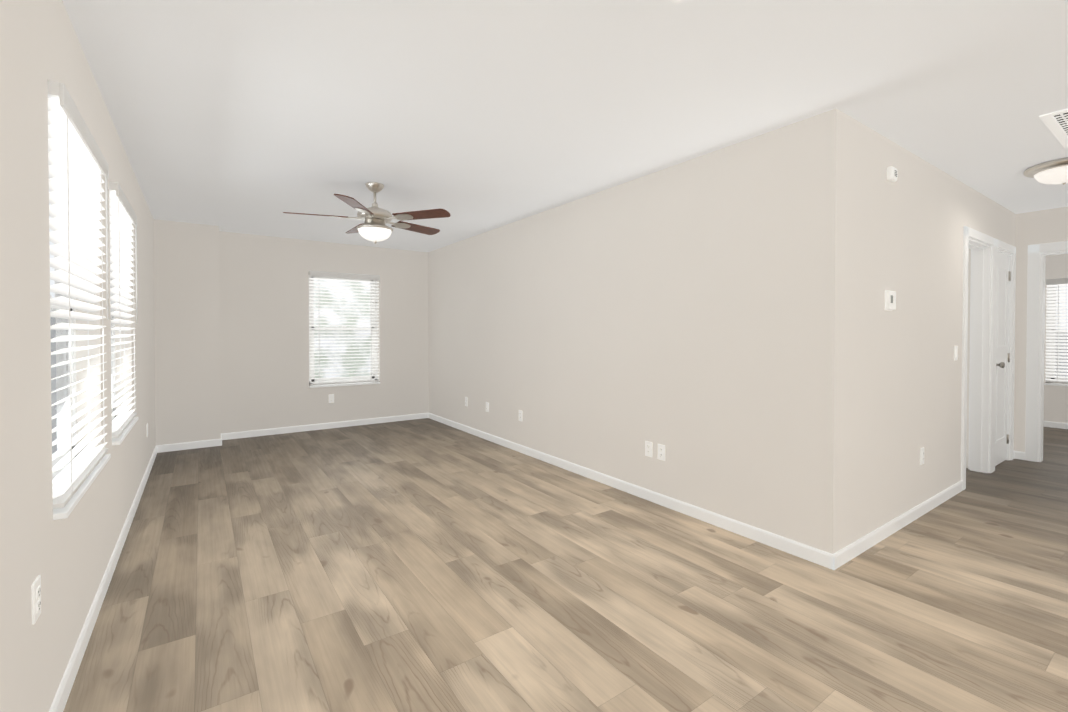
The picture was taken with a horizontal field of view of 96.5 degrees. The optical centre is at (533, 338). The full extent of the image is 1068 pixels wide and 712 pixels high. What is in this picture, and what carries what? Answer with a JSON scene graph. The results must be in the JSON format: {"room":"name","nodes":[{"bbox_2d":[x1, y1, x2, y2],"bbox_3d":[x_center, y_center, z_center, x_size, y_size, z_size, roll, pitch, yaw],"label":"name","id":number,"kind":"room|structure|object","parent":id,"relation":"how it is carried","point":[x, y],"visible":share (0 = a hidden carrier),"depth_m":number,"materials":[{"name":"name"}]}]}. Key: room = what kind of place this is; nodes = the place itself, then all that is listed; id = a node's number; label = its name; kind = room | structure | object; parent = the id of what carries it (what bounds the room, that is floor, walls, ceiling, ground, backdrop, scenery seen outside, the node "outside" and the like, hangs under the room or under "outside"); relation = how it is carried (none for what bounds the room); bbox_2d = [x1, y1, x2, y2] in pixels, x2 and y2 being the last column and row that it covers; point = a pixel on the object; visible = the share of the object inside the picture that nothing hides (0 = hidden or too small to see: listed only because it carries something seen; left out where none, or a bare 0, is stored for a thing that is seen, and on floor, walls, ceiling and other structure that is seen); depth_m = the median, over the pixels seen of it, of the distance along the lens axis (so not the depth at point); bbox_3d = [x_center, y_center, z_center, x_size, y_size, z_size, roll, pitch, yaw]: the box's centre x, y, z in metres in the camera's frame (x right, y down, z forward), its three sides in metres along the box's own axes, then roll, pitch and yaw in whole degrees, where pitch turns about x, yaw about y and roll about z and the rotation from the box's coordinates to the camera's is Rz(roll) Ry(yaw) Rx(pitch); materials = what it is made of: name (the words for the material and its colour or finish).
{"room":"empty living room","nodes":[
{"label":"empty living room","id":0,"kind":"room"},
{"bbox_2d":[0,0,155,711],"bbox_3d":[-1.391,0.023,1.169,0.150,2.440,10.112,0,1,-35],"label":"wall","id":1,"kind":"structure","parent":0,"point":[67,559],"depth_m":1.46,"materials":[{"name":"beige paint"}]},
{"bbox_2d":[31,575,40,624],"bbox_3d":[-1.431,0.751,1.374,0.010,0.114,0.070,0,1,-35],"label":"electrical outlet","id":2,"kind":"object","parent":1,"relation":"attached to","point":[36,597],"visible":1,"depth_m":1.36,"materials":[{"name":"white plastic"}]},
{"bbox_2d":[47,80,110,519],"bbox_3d":[-1.913,-0.125,1.844,0.310,2.020,1.520,0,1,-35],"label":"window","id":3,"kind":"structure","parent":1,"relation":"in","point":[78,165],"depth_m":1.83,"materials":[{"name":"white paint"}]},
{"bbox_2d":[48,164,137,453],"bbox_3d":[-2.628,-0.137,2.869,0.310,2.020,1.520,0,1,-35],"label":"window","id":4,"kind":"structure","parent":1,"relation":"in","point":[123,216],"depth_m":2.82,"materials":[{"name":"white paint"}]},
{"bbox_2d":[49,445,160,711],"bbox_3d":[-1.235,1.205,1.102,0.013,0.078,9.500,0,1,-35],"label":"baseboard","id":5,"kind":"structure","parent":1,"relation":"attached to","point":[59,702],"depth_m":2.07,"materials":[{"name":"white paint"}]},
{"bbox_2d":[154,219,220,444],"bbox_3d":[-3.815,-0.027,5.269,0.569,2.440,0.312,0,1,-35],"label":"wall","id":6,"kind":"structure","parent":0,"point":[187,327],"depth_m":5.13,"materials":[{"name":"beige paint"}]},
{"bbox_2d":[161,437,224,451],"bbox_3d":[-3.704,1.156,5.162,0.552,0.078,0.013,0,1,-35],"label":"baseboard","id":7,"kind":"structure","parent":6,"relation":"attached to","point":[213,442],"depth_m":5.16,"materials":[{"name":"white paint"}]},
{"bbox_2d":[219,231,428,432],"bbox_3d":[-0.163,-0.061,8.100,9.800,2.440,0.150,0,1,-35],"label":"wall","id":8,"kind":"structure","parent":0,"point":[264,329],"depth_m":6.03,"materials":[{"name":"beige paint"}]},
{"bbox_2d":[221,413,428,439],"bbox_3d":[-2.622,1.142,6.298,2.551,0.078,0.013,0,1,-35],"label":"baseboard","id":9,"kind":"structure","parent":8,"relation":"attached to","point":[282,430],"depth_m":6.18,"materials":[{"name":"white paint"}]},
{"bbox_2d":[329,394,333,402],"bbox_3d":[-2.662,0.789,6.268,0.070,0.114,0.010,0,1,-35],"label":"electrical outlet","id":10,"kind":"object","parent":8,"relation":"attached to","point":[331,398],"visible":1,"depth_m":6.27,"materials":[{"name":"white plastic"}]},
{"bbox_2d":[309,271,379,387],"bbox_3d":[-2.580,-0.121,6.461,1.500,2.100,0.310,0,1,-35],"label":"window","id":11,"kind":"structure","parent":8,"relation":"in","point":[343,329],"depth_m":6.48,"materials":[{"name":"white paint"}]},
{"bbox_2d":[62,0,1067,251],"bbox_3d":[2.598,-1.281,3.999,10.250,0.100,10.312,0,1,-35],"label":"ceiling","id":12,"kind":"structure","parent":0,"point":[262,116],"depth_m":2.36,"materials":[{"name":"paint"}]},
{"bbox_2d":[283,182,449,243],"bbox_3d":[-1.304,-0.994,3.857,1.267,0.471,1.219,0,1,-35],"label":"fan","id":13,"kind":"object","parent":12,"relation":"hanging from","point":[375,218],"visible":1,"depth_m":3.73,"materials":[{"name":"brown wood"}]},
{"bbox_2d":[671,0,682,3],"bbox_3d":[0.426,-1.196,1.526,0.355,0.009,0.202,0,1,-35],"label":"smoke detector","id":14,"kind":"object","parent":12,"relation":"in","point":[677,1],"visible":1,"depth_m":1.69,"materials":[{"name":"white plastic"}]},
{"bbox_2d":[1023,157,1067,184],"bbox_3d":[3.727,-1.152,3.354,0.400,0.142,0.400,0,1,-35],"label":"dome light","id":15,"kind":"object","parent":12,"relation":"attached to","point":[1052,172],"visible":1,"depth_m":3.32,"materials":[{"name":"white glass"}]},
{"bbox_2d":[1039,109,1067,147],"bbox_3d":[3.210,-1.210,2.608,0.760,0.009,0.510,0,1,-35],"label":"ceiling vent","id":16,"kind":"object","parent":12,"relation":"in","point":[1050,121],"visible":1,"depth_m":2.68,"materials":[{"name":"white metal"}]},
{"bbox_2d":[63,418,1067,711],"bbox_3d":[2.598,1.259,4.030,10.250,0.100,10.312,0,1,-35],"label":"floor","id":17,"kind":"structure","parent":0,"point":[425,564],"depth_m":2.27,"materials":[{"name":"laminate"}]},
{"bbox_2d":[428,108,845,553],"bbox_3d":[0.067,-0.021,4.816,0.120,2.440,5.499,0,1,-35],"label":"wall","id":18,"kind":"structure","parent":0,"point":[689,315],"depth_m":3.31,"materials":[{"name":"beige paint"}]},
{"bbox_2d":[486,402,488,411],"bbox_3d":[-0.549,0.804,5.596,0.010,0.114,0.070,0,1,-35],"label":"electrical outlet","id":19,"kind":"object","parent":18,"relation":"attached to","point":[487,406],"visible":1,"depth_m":5.58,"materials":[{"name":"white plastic"}]},
{"bbox_2d":[519,410,522,420],"bbox_3d":[-0.143,0.812,5.013,0.010,0.114,0.070,0,1,-35],"label":"electrical outlet","id":20,"kind":"object","parent":18,"relation":"attached to","point":[520,415],"visible":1,"depth_m":5.00,"materials":[{"name":"white plastic"}]},
{"bbox_2d":[429,413,840,569],"bbox_3d":[0.016,1.160,4.787,0.013,0.078,5.512,0,1,-35],"label":"baseboard","id":21,"kind":"structure","parent":18,"relation":"attached to","point":[828,560],"depth_m":3.33,"materials":[{"name":"white paint"}]},
{"bbox_2d":[645,441,652,456],"bbox_3d":[0.859,0.829,3.578,0.010,0.114,0.070,0,1,-35],"label":"electrical outlet","id":22,"kind":"object","parent":18,"relation":"attached to","point":[648,448],"visible":1,"depth_m":3.57,"materials":[{"name":"white plastic"}]},
{"bbox_2d":[657,444,664,460],"bbox_3d":[0.928,0.830,3.479,0.010,0.114,0.070,0,1,-35],"label":"electrical outlet","id":23,"kind":"object","parent":18,"relation":"attached to","point":[661,452],"visible":1,"depth_m":3.48,"materials":[{"name":"white plastic"}]},
{"bbox_2d":[843,114,1015,547],"bbox_3d":[3.260,-0.008,3.765,3.915,2.440,0.120,0,1,-35],"label":"wall","id":24,"kind":"structure","parent":0,"point":[902,367],"depth_m":3.06,"materials":[{"name":"beige paint"}]},
{"bbox_2d":[885,290,895,310],"bbox_3d":[2.186,-0.233,2.922,0.110,0.124,0.028,0,1,-35],"label":"thermostat","id":25,"kind":"object","parent":24,"relation":"attached to","point":[890,300],"visible":1,"depth_m":2.90,"materials":[{"name":"white plastic"}]},
{"bbox_2d":[887,166,897,181],"bbox_3d":[2.188,-1.003,2.910,0.090,0.080,0.034,0,1,-35],"label":"sensor","id":26,"kind":"object","parent":24,"relation":"attached to","point":[892,173],"visible":1,"depth_m":2.89,"materials":[{"name":"white plastic"}]},
{"bbox_2d":[836,481,962,565],"bbox_3d":[2.501,1.180,3.169,2.205,0.078,0.013,0,1,-35],"label":"baseboard","id":27,"kind":"structure","parent":24,"relation":"attached to","point":[841,557],"depth_m":3.01,"materials":[{"name":"white paint"}]},
{"bbox_2d":[920,447,923,464],"bbox_3d":[2.681,0.813,3.292,0.070,0.114,0.010,0,1,-35],"label":"outlet","id":28,"kind":"object","parent":24,"relation":"attached to","point":[921,456],"visible":1,"depth_m":3.28,"materials":[{"name":"white plastic"}]},
{"bbox_2d":[954,346,957,360],"bbox_3d":[3.269,0.113,3.692,0.070,0.114,0.013,0,1,-35],"label":"light switch","id":29,"kind":"object","parent":24,"relation":"attached to","point":[955,352],"visible":0.94,"depth_m":3.68,"materials":[{"name":"white plastic"}]},
{"bbox_2d":[961,226,1015,490],"bbox_3d":[4.039,0.155,4.311,1.634,2.102,0.154,0,1,-35],"label":"door frame","id":30,"kind":"structure","parent":24,"relation":"attached to","point":[983,349],"depth_m":4.29,"materials":[{"name":"white paint"}]},
{"bbox_2d":[995,252,1010,465],"bbox_3d":[4.421,0.190,4.542,0.576,2.000,0.169,0,1,-35],"label":"door","id":31,"kind":"structure","parent":24,"relation":"in","point":[1002,355],"depth_m":4.55,"materials":[{"name":"white paint"}]},
{"bbox_2d":[966,249,970,467],"bbox_3d":[3.724,-0.022,4.882,0.050,2.440,1.180,0,1,-35],"label":"door frame","id":32,"kind":"structure","parent":0,"point":[968,353],"depth_m":4.42,"materials":[{"name":"white paint"}]},
{"bbox_2d":[1014,206,1067,451],"bbox_3d":[5.204,-0.015,4.297,0.120,2.440,1.233,0,1,-35],"label":"wall","id":33,"kind":"structure","parent":0,"point":[1042,226],"depth_m":4.71,"materials":[{"name":"beige paint"}]},
{"bbox_2d":[1025,241,1067,461],"bbox_3d":[5.182,0.147,4.330,0.154,2.115,0.980,0,1,-35],"label":"door frame","id":34,"kind":"structure","parent":33,"relation":"attached to","point":[1037,253],"depth_m":4.64,"materials":[{"name":"white paint"}]},
{"bbox_2d":[1043,254,1067,422],"bbox_3d":[7.450,-0.031,5.625,0.150,2.440,4.200,0,1,-35],"label":"wall","id":35,"kind":"structure","parent":0,"point":[1056,399],"depth_m":6.30,"materials":[{"name":"beige paint"}]},
{"bbox_2d":[1043,421,1067,428],"bbox_3d":[7.383,1.151,5.593,0.013,0.078,4.200,0,1,-35],"label":"baseboard","id":36,"kind":"structure","parent":35,"relation":"attached to","point":[1060,425],"depth_m":6.30,"materials":[{"name":"white paint"}]},
{"bbox_2d":[1044,278,1067,385],"bbox_3d":[7.248,-0.080,5.984,0.310,2.010,1.720,0,1,-35],"label":"room window","id":37,"kind":"structure","parent":35,"relation":"in","point":[1056,372],"depth_m":6.32,"materials":[{"name":"white paint"}]}
]}

